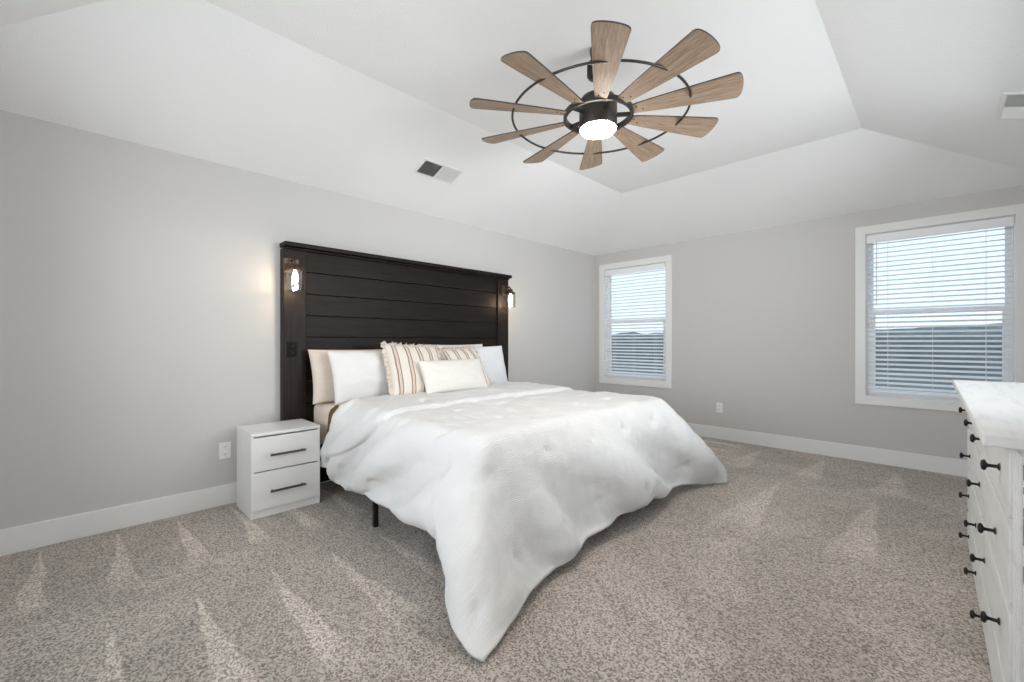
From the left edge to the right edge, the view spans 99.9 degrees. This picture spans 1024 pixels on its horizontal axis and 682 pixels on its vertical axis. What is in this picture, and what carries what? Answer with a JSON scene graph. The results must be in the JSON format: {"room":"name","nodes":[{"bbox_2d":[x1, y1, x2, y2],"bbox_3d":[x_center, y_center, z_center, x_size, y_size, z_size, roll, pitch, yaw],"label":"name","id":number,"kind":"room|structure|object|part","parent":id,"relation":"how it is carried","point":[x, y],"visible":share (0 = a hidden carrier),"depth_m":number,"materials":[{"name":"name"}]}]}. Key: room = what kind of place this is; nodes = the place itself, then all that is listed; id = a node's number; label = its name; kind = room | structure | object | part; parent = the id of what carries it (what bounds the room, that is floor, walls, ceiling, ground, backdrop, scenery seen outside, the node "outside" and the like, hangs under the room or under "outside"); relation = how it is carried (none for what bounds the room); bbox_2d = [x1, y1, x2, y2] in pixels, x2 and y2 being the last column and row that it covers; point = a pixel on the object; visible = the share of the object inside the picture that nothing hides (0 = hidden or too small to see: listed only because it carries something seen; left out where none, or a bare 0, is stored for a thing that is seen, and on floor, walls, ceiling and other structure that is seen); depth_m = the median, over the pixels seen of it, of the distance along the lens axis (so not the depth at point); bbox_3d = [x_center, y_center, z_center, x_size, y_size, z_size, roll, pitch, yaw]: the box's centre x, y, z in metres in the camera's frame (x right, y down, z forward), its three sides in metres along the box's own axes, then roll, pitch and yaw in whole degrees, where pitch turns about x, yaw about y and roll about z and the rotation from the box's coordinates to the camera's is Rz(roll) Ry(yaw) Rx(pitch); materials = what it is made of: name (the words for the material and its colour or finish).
{"room":"bedroom","nodes":[
{"label":"bedroom","id":0,"kind":"room"},
{"bbox_2d":[0,110,594,528],"bbox_3d":[-1.003,-0.045,4.241,0.120,2.440,6.451,0,0,45],"label":"wall","id":1,"kind":"structure","parent":0,"point":[140,284],"depth_m":2.82,"materials":[{"name":"grey paint"}]},
{"bbox_2d":[0,480,330,555],"bbox_3d":[-0.955,1.103,4.194,0.015,0.145,6.211,0,0,45],"label":"baseboard","id":2,"kind":"structure","parent":1,"relation":"attached to","point":[16,539],"depth_m":2.65,"materials":[{"name":"white paint"}]},
{"bbox_2d":[219,441,230,458],"bbox_3d":[-2.060,0.785,3.087,0.010,0.116,0.072,0,0,45],"label":"wall outlet","id":3,"kind":"object","parent":1,"relation":"attached to","point":[225,447],"visible":1,"depth_m":3.08,"materials":[{"name":"white plastic"}]},
{"bbox_2d":[0,436,992,681],"bbox_3d":[0.567,1.250,2.679,4.550,0.150,6.451,0,0,45],"label":"floor","id":4,"kind":"structure","parent":0,"point":[797,566],"depth_m":1.97,"materials":[{"name":"carpet"}]},
{"bbox_2d":[237,419,319,520],"bbox_3d":[-1.665,0.892,3.080,0.402,0.566,0.442,0,0,45],"label":"nightstand","id":5,"kind":"object","parent":4,"relation":"on","point":[278,463],"visible":1,"depth_m":2.96,"materials":[{"name":"white laminate"}]},
{"bbox_3d":[-1.554,0.996,2.969,0.021,0.247,0.438,0,0,45],"label":"drawer","id":6,"kind":"part","parent":5,"relation":"part of","materials":[{"name":"white laminate"}]},
{"bbox_3d":[-1.554,0.752,2.969,0.021,0.223,0.438,0,0,45],"label":"drawer","id":7,"kind":"part","parent":5,"relation":"part of","materials":[{"name":"white laminate"}]},
{"bbox_3d":[-1.534,1.003,2.950,0.033,0.014,0.224,0,0,45],"label":"handle","id":8,"kind":"part","parent":5,"relation":"part of","materials":[{"name":"grey metal"}]},
{"bbox_3d":[-1.534,0.761,2.950,0.033,0.014,0.224,0,0,45],"label":"handle","id":9,"kind":"part","parent":5,"relation":"part of","materials":[{"name":"grey metal"}]},
{"bbox_2d":[320,444,378,527],"bbox_3d":[-0.183,0.996,3.406,2.020,0.358,1.960,0,0,45],"label":"platform bed","id":10,"kind":"object","parent":4,"relation":"on","point":[375,506],"visible":0.06,"depth_m":2.71,"materials":[{"name":"black metal"}]},
{"bbox_2d":[314,402,335,444],"bbox_3d":[-0.183,0.650,3.406,2.028,0.329,1.968,0,0,45],"label":"mattress","id":11,"kind":"object","parent":10,"relation":"on","point":[321,411],"visible":0.1,"depth_m":3.28,"materials":[{"name":"white fabric"}]},
{"bbox_2d":[327,405,338,432],"bbox_3d":[-0.468,0.638,3.690,0.585,0.322,1.990,0,0,45],"label":"blanket","id":12,"kind":"object","parent":11,"relation":"on","point":[332,411],"visible":0.04,"depth_m":3.15,"materials":[{"name":"beige fabric"}]},
{"bbox_2d":[380,341,442,394],"bbox_3d":[-0.803,0.246,3.606,0.579,0.497,0.289,0,0,-40],"label":"throw pillow","id":13,"kind":"object","parent":12,"relation":"on","point":[404,375],"visible":0.65,"depth_m":3.50,"materials":[{"name":"brown fabric"}]},
{"bbox_2d":[438,344,492,384],"bbox_3d":[-0.432,0.264,4.022,0.291,0.459,0.520,0,0,41],"label":"throw pillow","id":14,"kind":"object","parent":12,"relation":"on","point":[467,352],"visible":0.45,"depth_m":4.04,"materials":[{"name":"brown fabric"}]},
{"bbox_2d":[308,349,381,403],"bbox_3d":[-1.251,0.275,3.616,0.185,0.417,0.862,0,0,43],"label":"bed pillow","id":15,"kind":"object","parent":11,"relation":"on","point":[323,384],"visible":0.3,"depth_m":3.34,"materials":[{"name":"beige fabric"}]},
{"bbox_2d":[327,351,389,404],"bbox_3d":[-1.100,0.280,3.557,0.223,0.404,0.800,0,0,45],"label":"bed pillow","id":16,"kind":"object","parent":11,"relation":"on","point":[356,374],"visible":0.62,"depth_m":3.37,"materials":[{"name":"white fabric"}]},
{"bbox_2d":[419,344,482,348],"bbox_3d":[-0.564,0.245,4.315,0.806,0.427,0.198,0,0,-41],"label":"bed pillow","id":17,"kind":"object","parent":11,"relation":"on","point":[475,345],"visible":0.05,"depth_m":4.34,"materials":[{"name":"beige fabric"}]},
{"bbox_2d":[450,346,507,383],"bbox_3d":[-0.320,0.268,4.369,0.708,0.437,0.213,0,0,-39],"label":"bed pillow","id":18,"kind":"object","parent":11,"relation":"on","point":[492,359],"visible":0.4,"depth_m":4.42,"materials":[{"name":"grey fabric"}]},
{"bbox_3d":[-0.864,1.015,2.723,0.028,0.320,0.028,0,0,45],"label":"leg","id":19,"kind":"part","parent":10,"relation":"part of","materials":[{"name":"black metal"}]},
{"bbox_2d":[320,382,726,661],"bbox_3d":[0.086,0.781,3.251,2.126,0.762,2.810,0,0,45],"label":"comforter","id":20,"kind":"object","parent":10,"relation":"on","point":[509,481],"visible":0.98,"depth_m":2.37,"materials":[{"name":"white fabric"}]},
{"bbox_2d":[418,359,487,393],"bbox_3d":[-0.491,0.295,3.692,0.187,0.263,0.660,0,0,45],"label":"lumbar pillow","id":21,"kind":"object","parent":20,"relation":"on","point":[440,376],"visible":0.99,"depth_m":3.60,"materials":[{"name":"beige fabric"}]},
{"bbox_2d":[279,241,511,481],"bbox_3d":[-0.903,0.207,4.158,0.131,1.935,2.435,0,0,45],"label":"headboard","id":22,"kind":"object","parent":4,"relation":"on","point":[349,300],"visible":0.61,"depth_m":3.82,"materials":[{"name":"brown wood"}]},
{"bbox_2d":[287,342,296,356],"bbox_3d":[-1.700,0.065,3.328,0.010,0.116,0.072,0,0,45],"label":"outlet","id":23,"kind":"object","parent":22,"relation":"attached to","point":[291,346],"visible":1,"depth_m":3.32,"materials":[{"name":"black plastic"}]},
{"bbox_2d":[283,258,303,291],"bbox_3d":[-1.656,-0.508,3.271,0.153,0.253,0.122,0,0,45],"label":"wall sconce","id":24,"kind":"object","parent":22,"relation":"attached to","point":[289,265],"visible":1,"depth_m":3.25,"materials":[{"name":"glass"}]},
{"bbox_2d":[287,263,302,271],"bbox_3d":[-1.645,-0.562,3.260,0.114,0.055,0.114,0,0,45],"label":"socket","id":25,"kind":"object","parent":24,"relation":"attached to","point":[291,267],"depth_m":3.24,"materials":[{"name":"gold metal"}]},
{"bbox_3d":[-1.645,-0.461,3.260,0.122,0.157,0.122,0,0,45],"label":"lamp shade","id":26,"kind":"part","parent":24,"relation":"part of","materials":[{"name":"clear glass"}]},
{"bbox_3d":[-1.645,-0.484,3.260,0.042,0.106,0.042,0,0,45],"label":"bulb","id":27,"kind":"part","parent":24,"relation":"part of","materials":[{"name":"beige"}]},
{"bbox_3d":[-0.887,-0.717,4.138,0.020,0.018,2.417,0,0,45],"label":"cove moulding","id":28,"kind":"part","parent":22,"relation":"part of","materials":[{"name":"brown wood"}]},
{"bbox_2d":[501,285,515,307],"bbox_3d":[-0.030,-0.508,4.905,0.153,0.253,0.122,0,0,45],"label":"wall sconce","id":29,"kind":"object","parent":22,"relation":"attached to","point":[505,290],"visible":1,"depth_m":4.88,"materials":[{"name":"glass"}]},
{"bbox_2d":[505,289,514,294],"bbox_3d":[-0.019,-0.562,4.894,0.114,0.055,0.114,0,0,45],"label":"socket","id":30,"kind":"object","parent":29,"relation":"attached to","point":[507,291],"depth_m":4.87,"materials":[{"name":"gold metal"}]},
{"bbox_3d":[-0.019,-0.461,4.894,0.122,0.157,0.122,0,0,45],"label":"lamp shade","id":31,"kind":"part","parent":29,"relation":"part of","materials":[{"name":"clear glass"}]},
{"bbox_2d":[952,380,1023,681],"bbox_3d":[2.108,0.704,1.641,0.546,0.942,2.125,0,0,44],"label":"dresser","id":32,"kind":"object","parent":4,"relation":"on","point":[994,523],"visible":1,"depth_m":1.36,"materials":[{"name":"white paint"}]},
{"bbox_3d":[2.463,1.061,2.345,0.040,0.033,0.033,0,0,44],"label":"knob","id":33,"kind":"part","parent":32,"relation":"part of","materials":[{"name":"black metal"}]},
{"bbox_3d":[2.463,0.842,2.345,0.040,0.033,0.033,0,0,44],"label":"knob","id":34,"kind":"part","parent":32,"relation":"part of","materials":[{"name":"black metal"}]},
{"bbox_3d":[2.391,0.606,2.271,0.040,0.033,0.033,0,0,44],"label":"knob","id":35,"kind":"part","parent":32,"relation":"part of","materials":[{"name":"black metal"}]},
{"bbox_3d":[2.105,0.378,1.977,0.040,0.033,0.033,0,0,44],"label":"knob","id":36,"kind":"part","parent":32,"relation":"part of","materials":[{"name":"black metal"}]},
{"bbox_3d":[2.105,0.842,1.977,0.040,0.033,0.033,0,0,44],"label":"knob","id":37,"kind":"part","parent":32,"relation":"part of","materials":[{"name":"black metal"}]},
{"bbox_3d":[2.105,1.061,1.977,0.040,0.033,0.033,0,0,44],"label":"knob","id":38,"kind":"part","parent":32,"relation":"part of","materials":[{"name":"black metal"}]},
{"bbox_3d":[2.417,0.609,2.245,0.030,0.214,0.610,0,0,44],"label":"drawer","id":39,"kind":"part","parent":32,"relation":"part of","materials":[{"name":"white paint"}]},
{"bbox_3d":[1.959,0.606,1.827,0.040,0.033,0.033,0,0,44],"label":"knob","id":40,"kind":"part","parent":32,"relation":"part of","materials":[{"name":"black metal"}]},
{"bbox_3d":[2.310,0.381,2.135,0.030,0.199,0.916,0,0,44],"label":"drawer","id":41,"kind":"part","parent":32,"relation":"part of","materials":[{"name":"white paint"}]},
{"bbox_3d":[2.310,1.064,2.135,0.030,0.182,0.916,0,0,44],"label":"drawer","id":42,"kind":"part","parent":32,"relation":"part of","materials":[{"name":"white paint"}]},
{"bbox_3d":[1.797,1.061,1.661,0.040,0.033,0.033,0,0,44],"label":"knob","id":43,"kind":"part","parent":32,"relation":"part of","materials":[{"name":"black metal"}]},
{"bbox_3d":[2.310,0.845,2.135,0.030,0.214,0.916,0,0,44],"label":"drawer","id":44,"kind":"part","parent":32,"relation":"part of","materials":[{"name":"white paint"}]},
{"bbox_3d":[1.797,0.378,1.661,0.040,0.033,0.033,0,0,44],"label":"knob","id":45,"kind":"part","parent":32,"relation":"part of","materials":[{"name":"black metal"}]},
{"bbox_3d":[1.797,0.842,1.661,0.040,0.033,0.033,0,0,44],"label":"knob","id":46,"kind":"part","parent":32,"relation":"part of","materials":[{"name":"black metal"}]},
{"bbox_3d":[1.985,0.609,1.802,0.030,0.214,0.604,0,0,44],"label":"drawer","id":47,"kind":"part","parent":32,"relation":"part of","materials":[{"name":"white paint"}]},
{"bbox_3d":[1.527,0.606,1.385,0.040,0.033,0.033,0,0,44],"label":"knob","id":48,"kind":"part","parent":32,"relation":"part of","materials":[{"name":"black metal"}]},
{"bbox_3d":[1.448,0.842,1.304,0.040,0.033,0.033,0,0,44],"label":"knob","id":49,"kind":"part","parent":32,"relation":"part of","materials":[{"name":"black metal"}]},
{"bbox_3d":[1.448,0.378,1.304,0.040,0.033,0.033,0,0,44],"label":"knob","id":50,"kind":"part","parent":32,"relation":"part of","materials":[{"name":"black metal"}]},
{"bbox_3d":[1.660,1.064,1.468,0.030,0.182,0.916,0,0,44],"label":"drawer","id":51,"kind":"part","parent":32,"relation":"part of","materials":[{"name":"white paint"}]},
{"bbox_3d":[1.660,0.845,1.468,0.030,0.214,0.916,0,0,44],"label":"drawer","id":52,"kind":"part","parent":32,"relation":"part of","materials":[{"name":"white paint"}]},
{"bbox_3d":[1.660,0.381,1.468,0.030,0.199,0.916,0,0,44],"label":"drawer","id":53,"kind":"part","parent":32,"relation":"part of","materials":[{"name":"white paint"}]},
{"bbox_3d":[1.553,0.609,1.359,0.030,0.214,0.610,0,0,44],"label":"drawer","id":54,"kind":"part","parent":32,"relation":"part of","materials":[{"name":"white paint"}]},
{"bbox_3d":[1.288,0.719,1.095,0.007,0.872,0.110,0,0,44],"label":"post moulding","id":55,"kind":"part","parent":32,"relation":"part of","materials":[{"name":"white paint"}]},
{"bbox_3d":[1.972,0.717,1.776,0.024,0.916,2.060,0,0,44],"label":"frame","id":56,"kind":"part","parent":32,"relation":"part of","materials":[{"name":"white paint"}]},
{"bbox_2d":[0,0,1023,255],"bbox_3d":[0.567,-1.545,2.679,4.550,0.560,6.451,0,0,45],"label":"ceiling","id":57,"kind":"structure","parent":0,"point":[843,107],"depth_m":2.71,"materials":[{"name":"white paint"}]},
{"bbox_2d":[413,158,462,184],"bbox_3d":[-0.635,-1.464,3.722,0.190,0.075,0.400,0,0,45],"label":"ceiling vent","id":58,"kind":"object","parent":57,"relation":"in","point":[429,168],"visible":1,"depth_m":3.71,"materials":[{"name":"white metal"}]},
{"bbox_2d":[469,20,743,169],"bbox_3d":[0.490,-1.421,2.450,1.422,0.479,1.461,0,0,45],"label":"ceiling fan","id":59,"kind":"object","parent":57,"relation":"hanging from","point":[597,108],"visible":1,"depth_m":2.26,"materials":[{"name":"brown wood"}]},
{"bbox_3d":[0.038,-1.280,2.362,0.541,0.008,0.166,0,13,-11],"label":"blade","id":60,"kind":"part","parent":59,"relation":"part of","materials":[{"name":"brown wood"}]},
{"bbox_3d":[0.073,-1.280,2.645,0.541,0.008,0.166,0,13,25],"label":"blade","id":61,"kind":"part","parent":59,"relation":"part of","materials":[{"name":"brown wood"}]},
{"bbox_3d":[0.176,-1.280,2.113,0.166,0.008,0.541,18,12,42],"label":"blade","id":62,"kind":"part","parent":59,"relation":"part of","materials":[{"name":"brown wood"}]},
{"bbox_3d":[0.267,-1.280,2.853,0.166,0.008,0.541,-15,7,-28],"label":"blade","id":63,"kind":"part","parent":59,"relation":"part of","materials":[{"name":"brown wood"}]},
{"bbox_3d":[0.386,-1.282,2.547,0.085,0.016,0.022,0,0,43],"label":"bracket arm","id":64,"kind":"part","parent":59,"relation":"part of","materials":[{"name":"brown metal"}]},
{"bbox_3d":[0.366,-1.282,2.381,0.085,0.016,0.022,0,0,-29],"label":"bracket arm","id":65,"kind":"part","parent":59,"relation":"part of","materials":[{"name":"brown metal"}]},
{"bbox_3d":[0.547,-1.280,2.907,0.166,0.008,0.541,-13,-2,7],"label":"blade","id":66,"kind":"part","parent":59,"relation":"part of","materials":[{"name":"brown wood"}]},
{"bbox_3d":[0.518,-1.282,2.310,0.022,0.016,0.085,0,0,-11],"label":"bracket arm","id":67,"kind":"part","parent":59,"relation":"part of","materials":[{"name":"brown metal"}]},
{"bbox_3d":[0.433,-1.280,1.993,0.166,0.008,0.541,13,2,7],"label":"blade","id":68,"kind":"part","parent":59,"relation":"part of","materials":[{"name":"brown wood"}]},
{"bbox_3d":[0.632,-1.282,2.433,0.085,0.016,0.022,0,0,7],"label":"bracket arm","id":69,"kind":"part","parent":59,"relation":"part of","materials":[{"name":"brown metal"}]},
{"bbox_3d":[0.805,-1.280,2.786,0.166,0.008,0.541,-18,-12,42],"label":"blade","id":70,"kind":"part","parent":59,"relation":"part of","materials":[{"name":"brown wood"}]},
{"bbox_3d":[0.713,-1.280,2.047,0.166,0.008,0.541,15,-7,-28],"label":"blade","id":71,"kind":"part","parent":59,"relation":"part of","materials":[{"name":"brown wood"}]},
{"bbox_3d":[0.942,-1.280,2.537,0.541,0.008,0.166,0,-13,-11],"label":"blade","id":72,"kind":"part","parent":59,"relation":"part of","materials":[{"name":"brown wood"}]},
{"bbox_3d":[0.907,-1.280,2.255,0.541,0.008,0.166,0,-13,25],"label":"blade","id":73,"kind":"part","parent":59,"relation":"part of","materials":[{"name":"brown wood"}]},
{"bbox_2d":[996,92,1023,119],"bbox_3d":[2.996,-1.375,2.520,0.190,0.075,0.400,0,0,45],"label":"ceiling vent","id":74,"kind":"object","parent":57,"relation":"in","point":[1011,106],"visible":1,"depth_m":2.54,"materials":[{"name":"white metal"}]},
{"bbox_2d":[595,185,1023,459],"bbox_3d":[2.843,-0.045,4.880,4.430,2.440,0.120,0,0,45],"label":"wall","id":75,"kind":"structure","parent":0,"point":[763,319],"depth_m":4.68,"materials":[{"name":"grey paint"}]},
{"bbox_2d":[599,255,671,388],"bbox_3d":[1.718,-0.250,5.986,1.095,1.730,0.136,0,0,45],"label":"window","id":76,"kind":"structure","parent":75,"relation":"in","point":[622,380],"depth_m":5.95,"materials":[{"name":"white paint"}]},
{"bbox_2d":[604,263,665,378],"bbox_3d":[1.690,-0.263,5.958,0.919,1.521,0.077,0,0,45],"label":"window blind","id":77,"kind":"object","parent":76,"relation":"attached to","point":[654,267],"visible":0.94,"depth_m":5.93,"materials":[{"name":"white plastic"}]},
{"bbox_3d":[1.698,0.490,5.966,0.911,0.016,0.050,0,0,45],"label":"rail","id":78,"kind":"part","parent":77,"relation":"part of","materials":[{"name":"white plastic"}]},
{"bbox_3d":[1.917,-0.244,5.747,0.002,1.469,0.055,0,0,45],"label":"ladder cord","id":79,"kind":"part","parent":77,"relation":"part of","materials":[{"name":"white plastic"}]},
{"bbox_3d":[1.745,-0.250,6.013,0.935,1.570,0.058,0,0,45],"label":"frame","id":80,"kind":"part","parent":76,"relation":"part of","materials":[{"name":"white plastic"}]},
{"bbox_3d":[1.735,0.106,6.003,0.891,0.813,0.024,0,0,45],"label":"sash","id":81,"kind":"part","parent":76,"relation":"part of","materials":[{"name":"white plastic"}]},
{"bbox_3d":[1.753,-0.634,6.021,0.891,0.758,0.024,0,0,45],"label":"sash","id":82,"kind":"part","parent":76,"relation":"part of","materials":[{"name":"white plastic"}]},
{"bbox_2d":[716,402,722,412],"bbox_3d":[2.482,0.797,5.147,0.072,0.116,0.010,0,0,45],"label":"wall outlet","id":83,"kind":"object","parent":75,"relation":"attached to","point":[719,406],"visible":1,"depth_m":5.14,"materials":[{"name":"white plastic"}]},
{"bbox_2d":[687,423,968,476],"bbox_3d":[2.753,1.103,4.874,4.280,0.145,0.015,0,0,45],"label":"baseboard","id":84,"kind":"structure","parent":75,"relation":"attached to","point":[957,467],"depth_m":4.31,"materials":[{"name":"white paint"}]},
{"bbox_2d":[855,203,1023,411],"bbox_3d":[3.821,-0.250,3.892,1.110,1.730,0.136,0,0,45],"label":"window","id":85,"kind":"structure","parent":75,"relation":"in","point":[862,396],"depth_m":3.89,"materials":[{"name":"white paint"}]},
{"bbox_3d":[3.838,0.106,3.910,0.906,0.813,0.024,0,0,45],"label":"sash","id":86,"kind":"part","parent":85,"relation":"part of","materials":[{"name":"white plastic"}]},
{"bbox_3d":[3.856,-0.634,3.928,0.906,0.758,0.024,0,0,45],"label":"sash","id":87,"kind":"part","parent":85,"relation":"part of","materials":[{"name":"white plastic"}]},
{"bbox_2d":[867,216,1013,397],"bbox_3d":[3.793,-0.263,3.864,0.934,1.521,0.077,0,0,45],"label":"window blind","id":88,"kind":"object","parent":85,"relation":"attached to","point":[1005,221],"visible":0.94,"depth_m":3.85,"materials":[{"name":"white plastic"}]},
{"bbox_3d":[3.578,-0.244,4.094,0.002,1.469,0.055,0,0,45],"label":"ladder cord","id":89,"kind":"part","parent":88,"relation":"part of","materials":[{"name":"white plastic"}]},
{"bbox_3d":[3.801,0.490,3.872,0.926,0.016,0.050,0,0,45],"label":"rail","id":90,"kind":"part","parent":88,"relation":"part of","materials":[{"name":"white plastic"}]},
{"bbox_3d":[3.795,-0.244,3.879,0.002,1.469,0.055,0,0,45],"label":"ladder cord","id":91,"kind":"part","parent":88,"relation":"part of","materials":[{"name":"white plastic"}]},
{"label":"outside","id":92,"kind":"structure","parent":0,"visible":0},
{"bbox_2d":[612,361,1001,393],"bbox_3d":[54.917,2.814,60.330,300.000,0.878,150.000,0,0,45],"label":"field","id":93,"kind":"structure","parent":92,"point":[884,371],"depth_m":29.32,"materials":[{"name":"green plant"}]},
{"bbox_2d":[612,323,1001,374],"bbox_3d":[34.810,0.670,40.132,260.000,4.210,10.000,0,0,45],"label":"hedgerow","id":94,"kind":"object","parent":93,"relation":"on","point":[977,327],"visible":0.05,"depth_m":35.39,"materials":[{"name":"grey plant"}]}
]}

